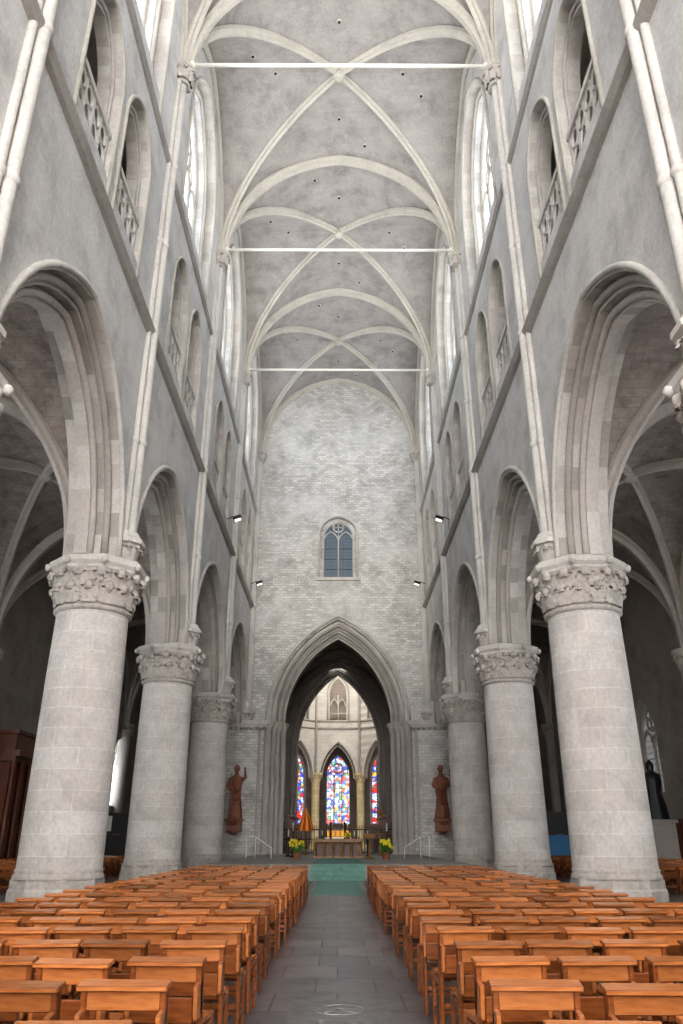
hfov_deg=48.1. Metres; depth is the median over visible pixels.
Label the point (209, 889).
chair
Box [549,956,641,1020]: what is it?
chair
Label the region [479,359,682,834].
ribs
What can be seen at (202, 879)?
chair
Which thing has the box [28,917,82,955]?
chair
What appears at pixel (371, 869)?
chair
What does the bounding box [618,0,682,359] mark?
shaft
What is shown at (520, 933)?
chair
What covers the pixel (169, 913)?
chair
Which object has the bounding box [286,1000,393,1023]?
grave slab
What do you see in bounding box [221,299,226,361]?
window
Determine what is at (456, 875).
chair
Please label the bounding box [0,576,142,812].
wall
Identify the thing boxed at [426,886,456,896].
chair
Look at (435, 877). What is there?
chair
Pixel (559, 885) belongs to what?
chair
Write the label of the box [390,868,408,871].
chair
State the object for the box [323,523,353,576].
window
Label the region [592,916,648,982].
chair
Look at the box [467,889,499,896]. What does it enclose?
chair
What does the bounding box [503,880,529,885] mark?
chair
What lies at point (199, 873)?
chair
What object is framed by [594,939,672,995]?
chair
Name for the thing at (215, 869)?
chair
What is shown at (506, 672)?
column
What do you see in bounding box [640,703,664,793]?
window
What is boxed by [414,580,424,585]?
floodlight
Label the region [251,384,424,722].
wall
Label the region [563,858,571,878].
chair
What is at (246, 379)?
column
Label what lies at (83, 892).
chair
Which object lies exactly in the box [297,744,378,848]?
wall
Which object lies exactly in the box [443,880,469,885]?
chair
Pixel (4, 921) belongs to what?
chair
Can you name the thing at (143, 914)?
chair
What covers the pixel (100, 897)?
chair
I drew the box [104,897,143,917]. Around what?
chair
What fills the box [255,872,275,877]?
chair
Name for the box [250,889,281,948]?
chair
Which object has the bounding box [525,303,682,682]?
ceiling
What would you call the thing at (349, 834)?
flowers
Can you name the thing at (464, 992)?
chair
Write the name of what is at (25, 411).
ribs
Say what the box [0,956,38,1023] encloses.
chair
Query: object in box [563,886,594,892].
chair
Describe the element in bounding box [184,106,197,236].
window
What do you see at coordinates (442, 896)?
chair
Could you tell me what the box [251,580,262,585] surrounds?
floodlight
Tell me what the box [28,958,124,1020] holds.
chair
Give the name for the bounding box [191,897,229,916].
chair
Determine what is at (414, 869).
chair
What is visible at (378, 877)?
chair
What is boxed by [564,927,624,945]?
chair
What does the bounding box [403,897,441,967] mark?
chair
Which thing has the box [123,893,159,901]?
chair
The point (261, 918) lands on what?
chair
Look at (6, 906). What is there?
chair
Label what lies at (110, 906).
chair
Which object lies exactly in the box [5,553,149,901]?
column
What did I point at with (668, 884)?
chair
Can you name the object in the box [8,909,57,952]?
chair
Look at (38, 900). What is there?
chair
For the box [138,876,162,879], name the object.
chair
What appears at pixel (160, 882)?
chair
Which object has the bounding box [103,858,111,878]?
chair
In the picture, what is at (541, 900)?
chair
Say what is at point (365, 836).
lectern
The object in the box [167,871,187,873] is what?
chair
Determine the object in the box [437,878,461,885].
chair
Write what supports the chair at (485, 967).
on the floor at (338, 947)
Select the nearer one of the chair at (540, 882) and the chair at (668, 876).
the chair at (540, 882)
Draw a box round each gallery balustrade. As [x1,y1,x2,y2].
[80,66,246,575]
[429,69,597,575]
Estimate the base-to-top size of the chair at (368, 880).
0.813 m
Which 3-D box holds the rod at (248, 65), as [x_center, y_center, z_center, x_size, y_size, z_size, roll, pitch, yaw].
[-0.101,-19.549,33.511,14.000,0.200,0.285,0,-23,0]
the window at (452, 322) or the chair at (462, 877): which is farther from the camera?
the window at (452, 322)
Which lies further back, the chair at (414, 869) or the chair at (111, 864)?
the chair at (111, 864)
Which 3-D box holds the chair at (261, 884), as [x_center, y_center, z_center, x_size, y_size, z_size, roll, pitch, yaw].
[-1.182,6.893,13.304,0.486,0.813,0.589,1,-23,-2]
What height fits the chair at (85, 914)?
0.813 m
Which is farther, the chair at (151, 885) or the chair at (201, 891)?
the chair at (151, 885)
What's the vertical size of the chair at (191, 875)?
0.813 m
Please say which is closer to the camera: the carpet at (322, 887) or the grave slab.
the grave slab
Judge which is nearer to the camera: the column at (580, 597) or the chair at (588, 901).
the chair at (588, 901)
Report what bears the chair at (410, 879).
on the floor at (338, 947)
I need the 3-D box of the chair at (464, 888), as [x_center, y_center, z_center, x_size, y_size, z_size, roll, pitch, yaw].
[2.174,6.540,12.480,0.486,0.813,0.589,-2,-23,4]
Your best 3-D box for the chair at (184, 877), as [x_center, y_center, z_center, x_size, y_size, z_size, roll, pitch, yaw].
[-3.383,7.967,15.809,0.486,0.813,0.589,1,-23,-1]
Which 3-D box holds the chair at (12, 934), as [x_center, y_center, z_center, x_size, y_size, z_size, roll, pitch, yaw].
[-2.757,4.003,6.563,0.486,0.813,0.589,1,-23,-3]
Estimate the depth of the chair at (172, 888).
12.45 m
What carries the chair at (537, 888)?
on the floor at (338, 947)
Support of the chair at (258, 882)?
on the floor at (338, 947)
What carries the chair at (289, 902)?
on the floor at (338, 947)
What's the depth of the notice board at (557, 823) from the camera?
41.05 m
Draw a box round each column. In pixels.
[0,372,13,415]
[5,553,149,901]
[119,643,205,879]
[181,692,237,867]
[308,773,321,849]
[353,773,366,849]
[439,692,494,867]
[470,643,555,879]
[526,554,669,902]
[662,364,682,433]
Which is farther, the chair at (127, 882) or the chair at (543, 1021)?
the chair at (127, 882)
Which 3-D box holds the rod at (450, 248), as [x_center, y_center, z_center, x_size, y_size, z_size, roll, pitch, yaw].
[-0.150,-15.059,43.989,14.000,0.200,0.285,0,-23,0]
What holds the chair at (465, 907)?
on the floor at (338, 947)
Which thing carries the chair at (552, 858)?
on the floor at (338, 947)
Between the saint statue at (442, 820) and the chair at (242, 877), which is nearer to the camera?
the chair at (242, 877)
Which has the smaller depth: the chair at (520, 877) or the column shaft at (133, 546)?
the chair at (520, 877)
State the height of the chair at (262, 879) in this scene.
0.813 m
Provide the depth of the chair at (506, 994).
4.03 m
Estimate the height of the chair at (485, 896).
0.813 m
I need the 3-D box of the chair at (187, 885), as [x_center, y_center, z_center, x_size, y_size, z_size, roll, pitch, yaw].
[-2.864,6.921,13.369,0.486,0.813,0.589,0,-23,0]
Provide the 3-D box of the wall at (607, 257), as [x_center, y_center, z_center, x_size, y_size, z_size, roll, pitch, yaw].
[7.539,-14.318,26.300,1.960,31.157,81.240,0,-23,0]
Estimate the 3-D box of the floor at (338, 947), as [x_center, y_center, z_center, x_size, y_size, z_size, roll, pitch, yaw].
[-0.168,16.637,34.756,33.600,0.200,121.000,0,-23,0]
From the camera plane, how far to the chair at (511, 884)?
13.33 m
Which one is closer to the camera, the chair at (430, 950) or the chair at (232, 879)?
the chair at (430, 950)
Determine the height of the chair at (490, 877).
0.813 m
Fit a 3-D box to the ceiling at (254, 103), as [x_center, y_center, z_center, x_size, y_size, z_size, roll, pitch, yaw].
[-0.081,-24.445,30.605,13.800,7.550,81.000,0,-23,0]
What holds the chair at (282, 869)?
on the floor at (338, 947)
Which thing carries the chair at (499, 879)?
on the floor at (338, 947)
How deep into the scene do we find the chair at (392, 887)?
12.45 m
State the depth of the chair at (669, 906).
9.04 m
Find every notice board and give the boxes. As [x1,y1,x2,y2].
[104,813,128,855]
[546,812,570,855]
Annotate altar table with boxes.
[312,831,363,857]
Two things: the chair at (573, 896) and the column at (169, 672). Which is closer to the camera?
the chair at (573, 896)
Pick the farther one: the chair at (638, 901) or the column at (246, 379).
the column at (246, 379)
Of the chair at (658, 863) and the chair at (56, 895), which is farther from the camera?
the chair at (658, 863)
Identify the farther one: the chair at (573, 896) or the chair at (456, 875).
the chair at (456, 875)
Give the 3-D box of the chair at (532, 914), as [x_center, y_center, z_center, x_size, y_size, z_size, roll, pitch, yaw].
[2.177,4.734,8.267,0.486,0.813,0.589,0,-23,-1]
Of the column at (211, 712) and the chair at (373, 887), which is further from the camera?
the column at (211, 712)
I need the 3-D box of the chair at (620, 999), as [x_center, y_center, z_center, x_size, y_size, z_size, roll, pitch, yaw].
[1.599,2.901,3.990,0.486,0.813,0.589,-1,-23,2]
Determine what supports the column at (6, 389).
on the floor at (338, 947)
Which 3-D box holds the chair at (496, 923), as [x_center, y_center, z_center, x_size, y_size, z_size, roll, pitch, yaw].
[1.581,4.384,7.451,0.486,0.813,0.589,0,-23,0]
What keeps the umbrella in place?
on the dais
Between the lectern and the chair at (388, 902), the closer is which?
the chair at (388, 902)
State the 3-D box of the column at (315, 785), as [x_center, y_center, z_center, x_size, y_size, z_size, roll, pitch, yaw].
[-2.884,32.838,84.156,1.601,7.840,1.611,0,-23,0]
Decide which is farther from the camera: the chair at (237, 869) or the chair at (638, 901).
the chair at (237, 869)
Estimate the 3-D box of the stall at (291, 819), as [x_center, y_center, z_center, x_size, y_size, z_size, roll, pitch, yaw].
[-3.930,27.179,64.492,1.050,2.750,10.000,0,-23,0]
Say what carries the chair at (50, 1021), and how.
on the floor at (338, 947)
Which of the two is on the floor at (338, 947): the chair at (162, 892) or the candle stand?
the chair at (162, 892)
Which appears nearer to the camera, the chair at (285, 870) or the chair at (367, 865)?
the chair at (285, 870)
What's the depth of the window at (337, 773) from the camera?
91.99 m
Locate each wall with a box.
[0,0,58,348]
[0,0,261,722]
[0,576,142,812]
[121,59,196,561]
[183,723,191,818]
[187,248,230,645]
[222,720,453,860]
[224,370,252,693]
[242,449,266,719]
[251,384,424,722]
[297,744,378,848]
[298,676,377,778]
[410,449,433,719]
[415,0,682,722]
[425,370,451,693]
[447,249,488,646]
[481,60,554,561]
[484,724,491,811]
[533,576,682,818]
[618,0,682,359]
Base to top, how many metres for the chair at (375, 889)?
0.813 m
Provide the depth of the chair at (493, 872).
18.41 m
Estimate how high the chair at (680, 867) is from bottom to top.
0.813 m
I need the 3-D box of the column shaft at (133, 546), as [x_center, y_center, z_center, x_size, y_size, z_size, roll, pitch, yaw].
[-6.919,-8.668,28.830,1.233,23.050,1.262,-18,-29,36]
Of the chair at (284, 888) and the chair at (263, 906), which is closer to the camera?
the chair at (263, 906)
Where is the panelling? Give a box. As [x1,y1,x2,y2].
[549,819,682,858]
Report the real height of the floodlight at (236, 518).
0.366 m
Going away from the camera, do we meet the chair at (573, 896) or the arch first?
the chair at (573, 896)
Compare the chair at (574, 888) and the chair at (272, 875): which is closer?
the chair at (574, 888)
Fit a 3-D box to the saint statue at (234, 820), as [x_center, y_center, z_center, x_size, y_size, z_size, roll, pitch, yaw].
[-7.465,20.307,54.147,1.457,4.632,1.146,0,-23,0]
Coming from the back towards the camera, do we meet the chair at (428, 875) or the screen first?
the screen
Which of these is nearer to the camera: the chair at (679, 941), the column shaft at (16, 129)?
the chair at (679, 941)
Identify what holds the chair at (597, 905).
on the floor at (338, 947)
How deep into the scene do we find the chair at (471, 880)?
15.00 m
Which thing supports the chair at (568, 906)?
on the floor at (338, 947)
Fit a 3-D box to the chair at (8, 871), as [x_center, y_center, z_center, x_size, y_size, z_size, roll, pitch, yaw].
[-10.578,11.752,24.642,0.486,0.813,0.589,1,-23,-2]
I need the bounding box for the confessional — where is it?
[0,729,35,858]
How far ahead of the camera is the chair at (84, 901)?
9.82 m
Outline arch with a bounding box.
[284,668,391,850]
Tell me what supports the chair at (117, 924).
on the floor at (338, 947)
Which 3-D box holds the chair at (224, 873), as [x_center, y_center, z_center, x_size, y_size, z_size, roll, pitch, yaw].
[-2.878,8.743,17.621,0.486,0.813,0.589,-2,-23,4]
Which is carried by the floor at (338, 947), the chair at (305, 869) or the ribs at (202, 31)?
the chair at (305, 869)
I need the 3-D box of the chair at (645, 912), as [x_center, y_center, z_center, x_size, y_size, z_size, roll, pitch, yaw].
[3.296,4.767,8.344,0.486,0.813,0.589,0,-23,0]
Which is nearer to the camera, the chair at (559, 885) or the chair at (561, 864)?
the chair at (559, 885)
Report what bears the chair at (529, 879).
on the floor at (338, 947)
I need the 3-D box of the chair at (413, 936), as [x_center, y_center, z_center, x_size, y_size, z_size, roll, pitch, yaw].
[1.022,5.078,9.070,0.486,0.813,0.589,0,-23,0]
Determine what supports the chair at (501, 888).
on the floor at (338, 947)
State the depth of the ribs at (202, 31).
45.74 m
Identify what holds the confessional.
on the floor at (338, 947)
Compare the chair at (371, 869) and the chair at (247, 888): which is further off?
the chair at (371, 869)
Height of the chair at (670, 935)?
0.813 m
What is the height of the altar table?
1.450 m
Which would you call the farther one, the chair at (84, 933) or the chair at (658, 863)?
the chair at (658, 863)
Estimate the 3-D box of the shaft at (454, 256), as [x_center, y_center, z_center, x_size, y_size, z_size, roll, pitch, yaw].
[6.668,-4.165,39.337,1.233,23.050,1.262,-18,-29,36]
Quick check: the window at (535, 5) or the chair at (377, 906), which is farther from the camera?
the window at (535, 5)
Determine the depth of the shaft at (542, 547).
27.84 m
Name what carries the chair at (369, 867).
on the floor at (338, 947)
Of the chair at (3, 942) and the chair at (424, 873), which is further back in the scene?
the chair at (424, 873)
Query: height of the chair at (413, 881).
0.813 m
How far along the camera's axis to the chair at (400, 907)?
11.52 m
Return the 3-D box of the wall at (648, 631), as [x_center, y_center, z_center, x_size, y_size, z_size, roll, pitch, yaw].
[16.293,3.705,25.145,0.800,16.000,93.000,0,-23,0]
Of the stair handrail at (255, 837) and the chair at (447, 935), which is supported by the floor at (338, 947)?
the chair at (447, 935)
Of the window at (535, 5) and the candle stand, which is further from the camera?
the candle stand
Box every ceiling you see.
[0,301,150,683]
[188,0,489,428]
[286,643,389,722]
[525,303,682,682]
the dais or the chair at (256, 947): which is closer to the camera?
the chair at (256, 947)
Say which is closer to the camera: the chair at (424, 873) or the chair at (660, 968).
the chair at (660, 968)
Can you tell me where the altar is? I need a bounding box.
[325,820,351,838]
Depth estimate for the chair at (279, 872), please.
17.51 m
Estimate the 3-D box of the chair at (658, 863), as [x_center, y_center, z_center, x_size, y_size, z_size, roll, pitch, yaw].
[10.340,11.792,24.735,0.486,0.813,0.589,0,-23,0]
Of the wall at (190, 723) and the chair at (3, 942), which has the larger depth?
the wall at (190, 723)
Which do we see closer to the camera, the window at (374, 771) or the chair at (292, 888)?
the chair at (292, 888)
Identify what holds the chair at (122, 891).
on the floor at (338, 947)
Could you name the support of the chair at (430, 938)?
on the floor at (338, 947)
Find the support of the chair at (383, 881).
on the floor at (338, 947)
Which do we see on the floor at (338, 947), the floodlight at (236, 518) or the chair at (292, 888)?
the chair at (292, 888)
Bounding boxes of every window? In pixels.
[110,742,117,805]
[137,0,148,27]
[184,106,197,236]
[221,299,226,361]
[297,755,304,823]
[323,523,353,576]
[326,756,349,823]
[371,755,378,823]
[451,293,455,363]
[480,107,493,235]
[530,0,541,29]
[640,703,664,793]
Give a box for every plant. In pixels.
[288,838,304,858]
[378,838,393,859]
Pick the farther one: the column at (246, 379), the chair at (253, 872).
the column at (246, 379)
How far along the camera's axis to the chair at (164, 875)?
16.60 m
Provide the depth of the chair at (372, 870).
19.19 m
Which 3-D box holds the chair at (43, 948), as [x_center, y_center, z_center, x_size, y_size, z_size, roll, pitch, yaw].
[-2.214,3.654,5.746,0.486,0.813,0.589,2,-23,-5]
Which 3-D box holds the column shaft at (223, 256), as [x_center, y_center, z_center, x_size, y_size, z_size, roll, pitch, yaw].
[-6.969,-4.178,39.308,1.233,23.050,1.262,-18,-29,36]
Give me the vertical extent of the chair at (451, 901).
0.813 m
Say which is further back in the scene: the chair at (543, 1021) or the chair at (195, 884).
the chair at (195, 884)
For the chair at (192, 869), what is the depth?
20.09 m
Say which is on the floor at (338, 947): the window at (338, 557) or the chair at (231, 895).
the chair at (231, 895)
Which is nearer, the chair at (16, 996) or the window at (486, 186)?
the chair at (16, 996)
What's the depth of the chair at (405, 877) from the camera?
15.82 m
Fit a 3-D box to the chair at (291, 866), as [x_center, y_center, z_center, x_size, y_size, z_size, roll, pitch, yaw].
[-1.197,10.527,21.784,0.486,0.813,0.589,-1,-23,3]
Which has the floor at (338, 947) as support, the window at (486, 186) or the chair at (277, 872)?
the chair at (277, 872)
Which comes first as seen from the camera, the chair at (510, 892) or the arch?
the chair at (510, 892)
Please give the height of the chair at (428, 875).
0.813 m
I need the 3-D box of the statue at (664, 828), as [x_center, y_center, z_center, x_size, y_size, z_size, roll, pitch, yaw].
[14.436,13.941,35.002,1.400,4.950,1.200,0,-23,0]
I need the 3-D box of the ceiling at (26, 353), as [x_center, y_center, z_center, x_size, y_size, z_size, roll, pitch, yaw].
[-12.307,-0.549,26.833,7.600,6.250,93.000,0,-23,0]
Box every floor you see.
[0,869,682,1023]
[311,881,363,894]
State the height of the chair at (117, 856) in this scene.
0.813 m
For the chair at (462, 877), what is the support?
on the floor at (338, 947)
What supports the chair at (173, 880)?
on the floor at (338, 947)
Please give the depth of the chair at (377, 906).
16.64 m
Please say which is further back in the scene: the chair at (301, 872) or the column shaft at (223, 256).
the column shaft at (223, 256)
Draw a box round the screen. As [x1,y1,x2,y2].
[283,822,392,853]
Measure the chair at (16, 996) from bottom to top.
0.813 m
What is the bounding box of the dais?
[202,849,472,880]
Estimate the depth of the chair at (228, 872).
18.36 m
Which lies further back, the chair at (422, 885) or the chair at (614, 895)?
the chair at (422, 885)
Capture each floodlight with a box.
[227,514,241,521]
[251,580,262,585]
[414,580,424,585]
[435,515,449,522]
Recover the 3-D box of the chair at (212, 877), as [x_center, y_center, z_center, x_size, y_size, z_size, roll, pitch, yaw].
[-2.820,8.008,15.907,0.486,0.813,0.589,2,-23,-5]
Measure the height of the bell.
3.326 m
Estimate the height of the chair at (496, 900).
0.813 m
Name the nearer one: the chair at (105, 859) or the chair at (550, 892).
the chair at (550, 892)
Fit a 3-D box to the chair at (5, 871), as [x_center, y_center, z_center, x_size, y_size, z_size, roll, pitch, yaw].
[-10.576,11.374,23.759,0.486,0.813,0.589,0,-23,1]
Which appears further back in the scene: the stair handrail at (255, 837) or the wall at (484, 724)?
the wall at (484, 724)
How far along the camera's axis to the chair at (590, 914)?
8.27 m
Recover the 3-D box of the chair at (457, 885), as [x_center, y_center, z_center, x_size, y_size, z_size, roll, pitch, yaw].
[2.095,6.898,13.315,0.486,0.813,0.589,-1,-23,3]
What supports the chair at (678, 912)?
on the floor at (338, 947)
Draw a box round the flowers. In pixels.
[344,833,351,838]
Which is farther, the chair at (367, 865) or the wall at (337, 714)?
the wall at (337, 714)
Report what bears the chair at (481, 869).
on the floor at (338, 947)
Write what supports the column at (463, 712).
on the floor at (338, 947)
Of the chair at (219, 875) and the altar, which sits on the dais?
the altar
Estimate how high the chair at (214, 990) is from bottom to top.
0.813 m
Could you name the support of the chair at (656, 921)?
on the floor at (338, 947)
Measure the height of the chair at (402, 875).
0.813 m
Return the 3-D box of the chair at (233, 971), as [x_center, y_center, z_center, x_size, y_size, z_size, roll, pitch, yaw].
[-1.082,4.019,6.599,0.486,0.813,0.589,0,-23,0]
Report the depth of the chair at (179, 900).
9.91 m
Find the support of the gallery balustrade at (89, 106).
attached to the wall at (69, 256)
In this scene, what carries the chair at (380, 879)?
on the floor at (338, 947)
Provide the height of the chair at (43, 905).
0.813 m
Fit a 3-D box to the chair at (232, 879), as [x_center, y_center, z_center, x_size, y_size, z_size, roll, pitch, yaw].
[-2.232,7.648,15.066,0.486,0.813,0.589,1,-23,-3]
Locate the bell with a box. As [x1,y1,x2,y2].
[374,802,383,855]
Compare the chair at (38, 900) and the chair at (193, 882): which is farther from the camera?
the chair at (193, 882)
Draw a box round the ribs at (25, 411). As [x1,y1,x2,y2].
[0,363,195,834]
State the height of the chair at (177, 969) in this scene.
0.813 m
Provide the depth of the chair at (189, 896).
10.68 m
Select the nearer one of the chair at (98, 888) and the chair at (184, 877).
the chair at (98, 888)
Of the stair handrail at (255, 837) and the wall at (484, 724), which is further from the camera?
the wall at (484, 724)
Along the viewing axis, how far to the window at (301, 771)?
90.79 m
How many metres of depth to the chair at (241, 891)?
11.53 m
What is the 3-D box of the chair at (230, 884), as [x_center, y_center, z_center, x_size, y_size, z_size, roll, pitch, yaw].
[-1.739,6.931,13.393,0.486,0.813,0.589,2,-23,-5]
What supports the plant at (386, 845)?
on the dais
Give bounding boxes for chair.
[0,864,9,892]
[0,865,15,893]
[0,902,36,926]
[0,917,22,955]
[0,927,49,972]
[0,939,7,955]
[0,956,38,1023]
[0,980,65,1020]
[3,863,15,890]
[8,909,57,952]
[11,939,81,999]
[14,1020,133,1023]
[15,897,54,908]
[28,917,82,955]
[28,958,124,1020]
[37,902,83,953]
[44,893,80,901]
[52,926,119,1011]
[56,898,96,953]
[59,909,106,952]
[62,889,95,897]
[74,979,172,1023]
[79,939,149,992]
[83,918,139,966]
[84,886,115,892]
[85,893,120,901]
[85,902,129,926]
[95,883,124,888]
[99,889,132,896]
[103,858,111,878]
[104,857,117,877]
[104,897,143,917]
[110,909,158,967]
[111,857,121,875]
[114,880,141,885]
[116,856,123,874]
[118,886,148,892]
[118,926,178,1011]
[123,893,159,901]
[124,956,213,1023]
[129,883,158,888]
[130,878,155,882]
[135,902,177,925]
[137,889,170,896]
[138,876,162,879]
[144,880,170,885]
[145,917,197,954]
[148,897,186,917]
[150,874,172,877]
[155,886,185,892]
[158,878,183,882]
[160,940,228,1023]
[162,883,191,888]
[164,893,199,901]
[164,909,210,939]
[165,876,189,879]
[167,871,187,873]
[172,889,205,896]
[174,880,201,885]
[175,874,197,877]
[179,902,220,926]
[181,868,199,870]
[181,872,202,875]
[186,927,245,1023]
[187,878,211,882]
[188,886,218,892]
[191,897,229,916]
[194,876,217,879]
[194,883,222,888]
[200,874,222,877]
[201,917,257,1014]
[203,868,221,870]
[204,893,239,903]
[205,872,226,875]
[205,880,231,888]
[212,889,244,908]
[213,871,233,874]
[214,909,262,996]
[216,878,240,882]
[221,876,244,879]
[224,868,242,870]
[224,886,253,892]
[226,874,248,878]
[228,902,269,979]
[229,883,256,897]
[232,898,270,964]
[235,880,261,888]
[236,871,256,873]
[243,893,278,958]
[244,878,268,882]
[245,868,263,871]
[248,876,271,879]
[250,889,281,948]
[251,874,273,879]
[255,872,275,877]
[258,886,287,941]
[259,883,287,929]
[260,871,279,875]
[265,880,292,928]
[267,868,285,871]
[272,878,297,923]
[274,876,297,915]
[278,874,300,915]
[279,872,299,884]
[283,871,302,908]
[285,870,304,898]
[288,868,306,902]
[291,866,307,897]
[367,865,382,895]
[367,866,383,897]
[369,867,386,887]
[369,868,388,902]
[371,871,392,907]
[372,870,390,886]
[373,872,395,911]
[376,874,398,915]
[377,876,400,919]
[379,878,403,923]
[382,880,407,922]
[384,883,411,934]
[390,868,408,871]
[390,885,419,940]
[394,889,426,939]
[394,893,428,957]
[398,872,418,877]
[401,874,423,879]
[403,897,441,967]
[404,876,427,882]
[407,903,449,981]
[408,878,433,892]
[412,868,430,871]
[412,880,437,885]
[415,883,442,891]
[416,909,463,996]
[420,917,471,1014]
[422,872,443,876]
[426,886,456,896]
[427,874,449,878]
[430,889,462,896]
[431,926,493,1023]
[433,868,451,871]
[433,876,456,879]
[435,892,469,902]
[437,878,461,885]
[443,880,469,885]
[446,872,466,875]
[446,897,484,919]
[447,883,475,888]
[450,940,521,1023]
[453,868,471,870]
[453,874,475,877]
[455,902,496,925]
[458,876,482,879]
[459,886,489,891]
[463,956,552,1023]
[465,878,490,882]
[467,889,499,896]
[470,909,516,940]
[471,872,491,875]
[474,880,500,885]
[474,893,509,902]
[476,868,494,870]
[477,874,499,877]
[479,917,530,954]
[481,883,509,888]
[485,876,508,879]
[487,871,507,873]
[488,979,584,1023]
[489,897,527,916]
[493,886,523,892]
[495,878,520,882]
[499,902,541,925]
[502,926,560,972]
[503,874,525,877]
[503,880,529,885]
[504,889,536,896]
[510,883,538,888]
[512,876,535,879]
[514,893,549,902]
[521,909,567,939]
[522,878,547,882]
[525,939,596,995]
[527,885,557,892]
[533,880,560,885]
[533,897,572,916]
[537,917,591,955]
[539,889,572,896]
[542,1020,661,1023]
[545,902,588,926]
[546,883,575,888]
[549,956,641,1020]
[551,856,559,875]
[553,857,564,875]
[553,893,589,916]
[557,857,569,876]
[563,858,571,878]
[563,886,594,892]
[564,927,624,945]
[572,908,618,951]
[577,897,616,926]
[578,889,612,897]
[592,893,628,952]
[592,902,635,952]
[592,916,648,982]
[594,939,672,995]
[599,983,682,1019]
[616,897,655,926]
[621,908,669,938]
[628,927,682,982]
[638,956,682,1023]
[643,903,682,926]
[649,916,682,955]
[658,863,671,890]
[659,865,678,894]
[665,864,682,892]
[672,909,682,916]
[675,865,682,894]
[676,1016,682,1023]
[677,939,682,955]
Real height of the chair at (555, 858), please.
0.813 m
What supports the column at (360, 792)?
on the dais
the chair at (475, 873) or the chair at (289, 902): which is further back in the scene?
the chair at (475, 873)
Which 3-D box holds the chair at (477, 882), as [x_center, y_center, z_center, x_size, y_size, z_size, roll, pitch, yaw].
[2.687,7.290,14.230,0.486,0.813,0.589,2,-23,-4]
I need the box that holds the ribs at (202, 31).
[183,0,494,449]
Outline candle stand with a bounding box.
[285,829,289,856]
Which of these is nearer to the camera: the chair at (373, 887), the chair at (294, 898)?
the chair at (294, 898)
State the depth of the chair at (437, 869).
20.09 m
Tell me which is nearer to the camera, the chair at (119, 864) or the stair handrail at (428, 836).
the chair at (119, 864)
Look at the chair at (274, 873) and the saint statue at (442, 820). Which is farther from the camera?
the saint statue at (442, 820)
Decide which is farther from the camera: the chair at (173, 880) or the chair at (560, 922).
the chair at (173, 880)
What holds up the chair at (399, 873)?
on the floor at (338, 947)
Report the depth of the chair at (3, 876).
22.85 m
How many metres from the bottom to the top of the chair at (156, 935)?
0.813 m
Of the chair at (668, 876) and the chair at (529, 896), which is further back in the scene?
the chair at (668, 876)
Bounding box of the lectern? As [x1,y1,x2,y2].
[363,834,374,858]
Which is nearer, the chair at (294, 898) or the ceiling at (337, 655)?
the chair at (294, 898)
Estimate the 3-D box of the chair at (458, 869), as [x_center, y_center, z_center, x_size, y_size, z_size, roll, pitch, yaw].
[3.207,9.832,20.161,0.486,0.813,0.589,-2,-23,4]
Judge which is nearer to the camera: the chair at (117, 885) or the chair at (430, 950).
the chair at (430, 950)
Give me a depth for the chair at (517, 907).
9.05 m
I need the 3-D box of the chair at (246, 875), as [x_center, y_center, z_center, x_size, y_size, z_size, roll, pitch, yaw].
[-2.261,8.381,16.776,0.486,0.813,0.589,-1,-23,3]
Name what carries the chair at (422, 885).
on the floor at (338, 947)
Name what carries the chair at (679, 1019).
on the floor at (338, 947)
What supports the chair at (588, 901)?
on the floor at (338, 947)
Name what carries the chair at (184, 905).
on the floor at (338, 947)
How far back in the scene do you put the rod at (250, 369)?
55.13 m
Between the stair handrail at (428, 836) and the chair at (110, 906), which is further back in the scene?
the stair handrail at (428, 836)
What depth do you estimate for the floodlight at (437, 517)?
46.47 m
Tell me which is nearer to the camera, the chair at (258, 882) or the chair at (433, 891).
the chair at (433, 891)
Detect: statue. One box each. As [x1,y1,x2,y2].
[224,765,246,833]
[432,765,451,833]
[645,760,680,858]
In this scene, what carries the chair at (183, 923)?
on the floor at (338, 947)
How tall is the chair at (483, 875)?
0.813 m
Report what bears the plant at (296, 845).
on the dais
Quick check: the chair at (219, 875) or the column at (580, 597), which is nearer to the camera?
the chair at (219, 875)
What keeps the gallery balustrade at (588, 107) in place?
attached to the wall at (607, 257)
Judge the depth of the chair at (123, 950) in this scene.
5.67 m
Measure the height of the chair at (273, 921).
0.813 m
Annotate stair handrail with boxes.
[245,835,271,858]
[404,835,429,858]
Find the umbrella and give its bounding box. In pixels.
[298,805,313,855]
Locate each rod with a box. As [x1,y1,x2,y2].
[191,60,486,67]
[226,247,451,251]
[249,367,428,371]
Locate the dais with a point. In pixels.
(318, 869)
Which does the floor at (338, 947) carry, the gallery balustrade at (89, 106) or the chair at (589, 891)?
the chair at (589, 891)
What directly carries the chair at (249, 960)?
on the floor at (338, 947)
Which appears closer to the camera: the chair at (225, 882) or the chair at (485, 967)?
the chair at (485, 967)
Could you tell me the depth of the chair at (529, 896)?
10.70 m
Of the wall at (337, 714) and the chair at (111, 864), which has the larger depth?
the wall at (337, 714)
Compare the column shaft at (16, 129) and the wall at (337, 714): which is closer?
the column shaft at (16, 129)
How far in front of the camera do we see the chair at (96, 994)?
4.03 m
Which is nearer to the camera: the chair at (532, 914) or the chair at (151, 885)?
the chair at (532, 914)

